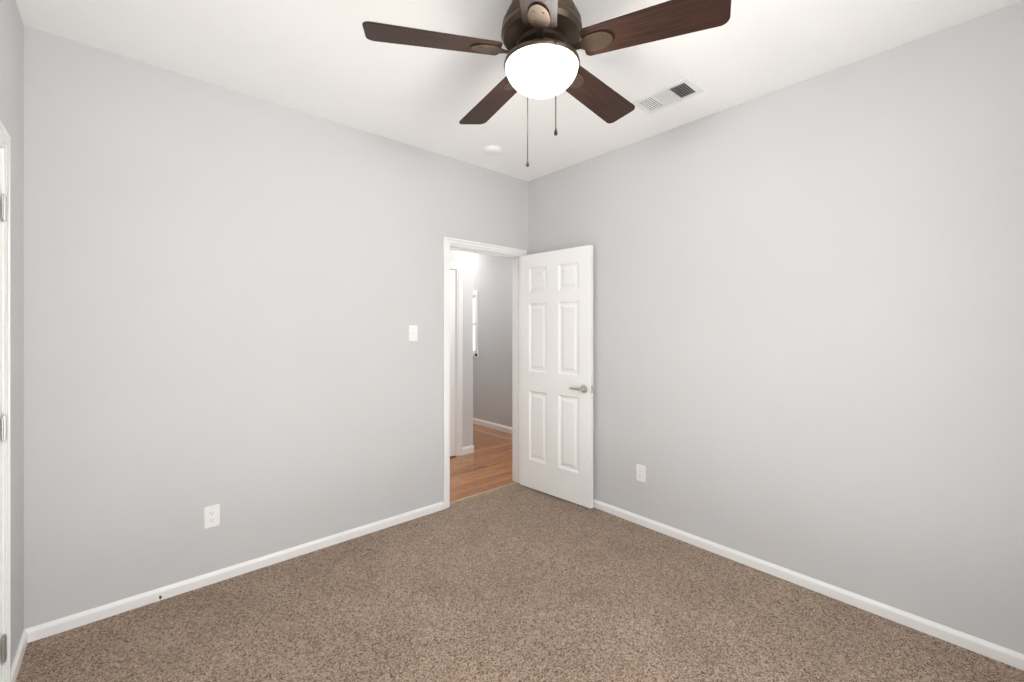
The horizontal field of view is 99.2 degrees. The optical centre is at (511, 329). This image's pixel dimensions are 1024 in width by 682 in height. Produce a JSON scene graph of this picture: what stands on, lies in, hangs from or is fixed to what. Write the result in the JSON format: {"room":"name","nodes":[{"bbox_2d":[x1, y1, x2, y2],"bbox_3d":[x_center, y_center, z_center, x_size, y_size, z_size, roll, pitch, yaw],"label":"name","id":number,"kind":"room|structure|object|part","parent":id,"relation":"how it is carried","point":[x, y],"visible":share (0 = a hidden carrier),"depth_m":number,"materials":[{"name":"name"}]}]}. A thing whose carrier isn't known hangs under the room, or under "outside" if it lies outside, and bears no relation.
{"room":"empty bedroom","nodes":[
{"label":"empty bedroom","id":0,"kind":"room"},
{"bbox_2d":[0,0,23,664],"bbox_3d":[-1.056,0.020,0.596,0.114,2.740,3.474,0,0,-42],"label":"wall","id":1,"kind":"structure","parent":0,"point":[11,72],"depth_m":1.81,"materials":[{"name":"grey paint"}]},
{"bbox_2d":[0,146,1,681],"bbox_3d":[-1.643,0.357,1.258,0.114,2.065,0.800,0,0,-42],"label":"door","id":2,"kind":"structure","parent":1,"relation":"attached to","point":[0,398],"depth_m":1.58,"materials":[{"name":"white wood"}]},
{"bbox_2d":[1,194,6,664],"bbox_3d":[-1.837,0.358,1.575,0.013,1.702,0.036,0,0,-42],"label":"closet door hinges","id":3,"kind":"object","parent":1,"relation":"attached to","point":[4,431],"visible":0.98,"depth_m":1.58,"materials":[{"name":"grey metal"}]},
{"bbox_2d":[0,120,10,681],"bbox_3d":[-1.595,0.337,1.300,0.018,2.112,0.884,0,0,-42],"label":"door frame","id":4,"kind":"structure","parent":1,"relation":"attached to","point":[5,141],"depth_m":1.60,"materials":[{"name":"white wood"}]},
{"bbox_2d":[11,629,27,681],"bbox_3d":[-2.024,1.360,1.784,0.013,0.060,0.410,0,0,-42],"label":"baseboard","id":5,"kind":"structure","parent":1,"relation":"attached to","point":[18,657],"depth_m":1.80,"materials":[{"name":"white wood"}]},
{"bbox_2d":[24,25,527,628],"bbox_3d":[-0.635,0.020,3.366,4.418,2.740,0.114,0,0,-42],"label":"wall","id":6,"kind":"structure","parent":0,"point":[230,295],"depth_m":2.39,"materials":[{"name":"grey paint"}]},
{"bbox_2d":[204,504,219,528],"bbox_3d":[-1.644,1.024,2.390,0.070,0.115,0.009,0,0,-42],"label":"electrical outlet","id":7,"kind":"object","parent":6,"relation":"attached to","point":[211,516],"visible":1,"depth_m":2.39,"materials":[{"name":"white plastic"}]},
{"bbox_2d":[25,501,443,642],"bbox_3d":[-1.346,1.360,2.651,2.178,0.060,0.013,0,0,-42],"label":"baseboard","id":8,"kind":"structure","parent":6,"relation":"attached to","point":[53,627],"depth_m":2.37,"materials":[{"name":"white wood"}]},
{"bbox_2d":[409,325,417,340],"bbox_3d":[-0.723,0.026,3.200,0.070,0.115,0.017,0,0,-42],"label":"light switch","id":9,"kind":"object","parent":6,"relation":"attached to","point":[413,332],"visible":1,"depth_m":3.20,"materials":[{"name":"white plastic"}]},
{"bbox_2d":[443,237,526,508],"bbox_3d":[-0.237,0.337,3.708,0.884,2.111,0.130,0,0,-42],"label":"door frame","id":10,"kind":"structure","parent":6,"relation":"attached to","point":[448,242],"depth_m":3.56,"materials":[{"name":"white wood"}]},
{"bbox_2d":[519,245,592,508],"bbox_3d":[0.332,0.363,3.614,0.755,2.030,0.082,0,0,44],"label":"door leaf","id":11,"kind":"structure","parent":10,"relation":"attached to","point":[555,365],"depth_m":3.58,"materials":[{"name":"white wood"}]},
{"bbox_3d":[0.519,0.463,3.406,0.138,0.066,0.047,0,0,44],"label":"door handle","id":12,"kind":"part","parent":11,"relation":"part of","materials":[{"name":"silver metal"}]},
{"bbox_2d":[450,249,472,446],"bbox_3d":[-1.748,0.020,3.849,3.394,2.740,0.114,0,0,-42],"label":"wall","id":13,"kind":"structure","parent":0,"point":[464,258],"depth_m":4.87,"materials":[{"name":"grey paint"}]},
{"bbox_2d":[450,269,455,455],"bbox_3d":[-0.913,0.363,4.542,0.755,2.030,0.035,0,0,-42],"label":"door leaf","id":14,"kind":"structure","parent":13,"relation":"in","point":[452,362],"depth_m":4.75,"materials":[{"name":"white wood"}]},
{"bbox_2d":[450,262,462,455],"bbox_3d":[-0.929,0.330,4.564,0.910,2.124,0.130,0,0,-42],"label":"door frame","id":15,"kind":"structure","parent":13,"relation":"attached to","point":[457,266],"depth_m":4.79,"materials":[{"name":"white wood"}]},
{"bbox_2d":[463,445,473,454],"bbox_3d":[-0.494,1.347,4.876,0.155,0.085,0.013,0,0,-42],"label":"baseboard","id":16,"kind":"structure","parent":13,"relation":"attached to","point":[468,449],"depth_m":4.87,"materials":[{"name":"white wood"}]},
{"bbox_2d":[450,424,513,501],"bbox_3d":[-1.962,1.431,4.862,4.418,0.078,4.114,0,0,-42],"label":"floor","id":17,"kind":"structure","parent":0,"point":[486,465],"depth_m":4.46,"materials":[{"name":"brown wood"}]},
{"bbox_2d":[450,482,516,503],"bbox_3d":[-0.243,1.390,3.714,0.760,0.008,0.025,0,0,-42],"label":"threshold strip","id":18,"kind":"object","parent":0,"point":[482,492],"depth_m":3.70,"materials":[{"name":"brown wood"}]},
{"bbox_2d":[473,253,511,426],"bbox_3d":[-0.389,0.020,6.332,0.114,2.740,4.000,0,0,-42],"label":"wall","id":19,"kind":"structure","parent":0,"point":[492,362],"depth_m":6.10,"materials":[{"name":"grey paint"}]},
{"bbox_2d":[473,290,478,357],"bbox_3d":[-0.763,-0.080,6.731,0.107,0.980,0.940,0,0,-42],"label":"window","id":20,"kind":"structure","parent":19,"relation":"in","point":[475,324],"depth_m":6.39,"materials":[{"name":"white"}]},
{"bbox_2d":[473,418,511,433],"bbox_3d":[-0.399,1.347,6.248,0.013,0.085,3.886,0,0,-42],"label":"baseboard","id":21,"kind":"structure","parent":19,"relation":"attached to","point":[498,427],"depth_m":6.09,"materials":[{"name":"white wood"}]},
{"bbox_2d":[15,0,1021,181],"bbox_3d":[-1.071,-1.400,3.330,5.118,0.100,7.588,0,0,-42],"label":"ceiling","id":22,"kind":"structure","parent":0,"point":[327,59],"depth_m":2.16,"materials":[{"name":"white paint"}]},
{"bbox_2d":[483,145,500,155],"bbox_3d":[-0.148,-1.332,3.261,0.136,0.036,0.136,0,0,-42],"label":"smoke detector","id":23,"kind":"object","parent":22,"relation":"attached to","point":[491,150],"visible":1,"depth_m":3.23,"materials":[{"name":"white plastic"}]},
{"bbox_2d":[362,0,730,166],"bbox_3d":[0.128,-1.022,1.744,1.272,0.655,1.289,0,0,-42],"label":"ceiling fan","id":24,"kind":"object","parent":22,"relation":"hanging from","point":[543,41],"visible":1,"depth_m":1.61,"materials":[{"name":"brown wood"}]},
{"bbox_3d":[-0.289,-1.078,1.625,0.500,0.040,0.153,0,0,-12],"label":"blade","id":25,"kind":"part","parent":24,"relation":"part of","materials":[{"name":"brown wood"}]},
{"bbox_3d":[-0.091,-1.078,2.070,0.153,0.040,0.500,0,0,-30],"label":"blade","id":26,"kind":"part","parent":24,"relation":"part of","materials":[{"name":"brown wood"}]},
{"bbox_3d":[0.081,-0.887,1.823,0.043,0.384,0.089,0,0,-42],"label":"chain","id":27,"kind":"part","parent":24,"relation":"part of","materials":[{"name":"brown metal"}]},
{"bbox_3d":[0.073,-1.078,1.298,0.153,0.040,0.500,0,0,6],"label":"blade","id":28,"kind":"part","parent":24,"relation":"part of","materials":[{"name":"brown wood"}]},
{"bbox_3d":[0.117,-0.982,1.711,0.286,0.109,0.286,0,0,-42],"label":"globe","id":29,"kind":"part","parent":24,"relation":"part of","materials":[{"name":"white glass"}]},
{"bbox_3d":[0.146,-0.887,1.598,0.047,0.384,0.084,0,0,-42],"label":"chain","id":30,"kind":"part","parent":24,"relation":"part of","materials":[{"name":"brown metal"}]},
{"bbox_3d":[0.394,-1.078,2.019,0.153,0.040,0.500,0,0,42],"label":"blade","id":31,"kind":"part","parent":24,"relation":"part of","materials":[{"name":"brown wood"}]},
{"bbox_3d":[0.496,-1.078,1.542,0.500,0.040,0.153,0,0,24],"label":"blade","id":32,"kind":"part","parent":24,"relation":"part of","materials":[{"name":"brown wood"}]},
{"bbox_2d":[631,77,702,113],"bbox_3d":[0.895,-1.349,2.528,0.200,0.014,0.340,0,0,-42],"label":"ceiling vent","id":33,"kind":"object","parent":22,"relation":"in","point":[672,94],"visible":1,"depth_m":2.52,"materials":[{"name":"white metal"}]},
{"bbox_2d":[16,483,1023,681],"bbox_3d":[-0.180,1.430,1.409,3.904,0.080,3.529,0,0,-42],"label":"floor","id":34,"kind":"structure","parent":0,"point":[516,582],"depth_m":2.07,"materials":[{"name":"brown carpet"}]},
{"bbox_2d":[528,0,1023,653],"bbox_3d":[1.342,0.020,2.721,0.114,2.740,3.474,0,0,-42],"label":"wall","id":35,"kind":"structure","parent":0,"point":[808,328],"depth_m":2.25,"materials":[{"name":"grey paint"}]},
{"bbox_2d":[636,464,644,481],"bbox_3d":[0.917,1.024,3.107,0.009,0.115,0.070,0,0,-42],"label":"electrical outlet","id":36,"kind":"object","parent":35,"relation":"attached to","point":[640,472],"visible":1,"depth_m":3.10,"materials":[{"name":"white plastic"}]},
{"bbox_2d":[593,499,1023,670],"bbox_3d":[1.257,1.360,2.721,0.013,0.060,3.360,0,0,-42],"label":"baseboard","id":37,"kind":"structure","parent":35,"relation":"attached to","point":[1015,659],"depth_m":2.23,"materials":[{"name":"white wood"}]}
]}

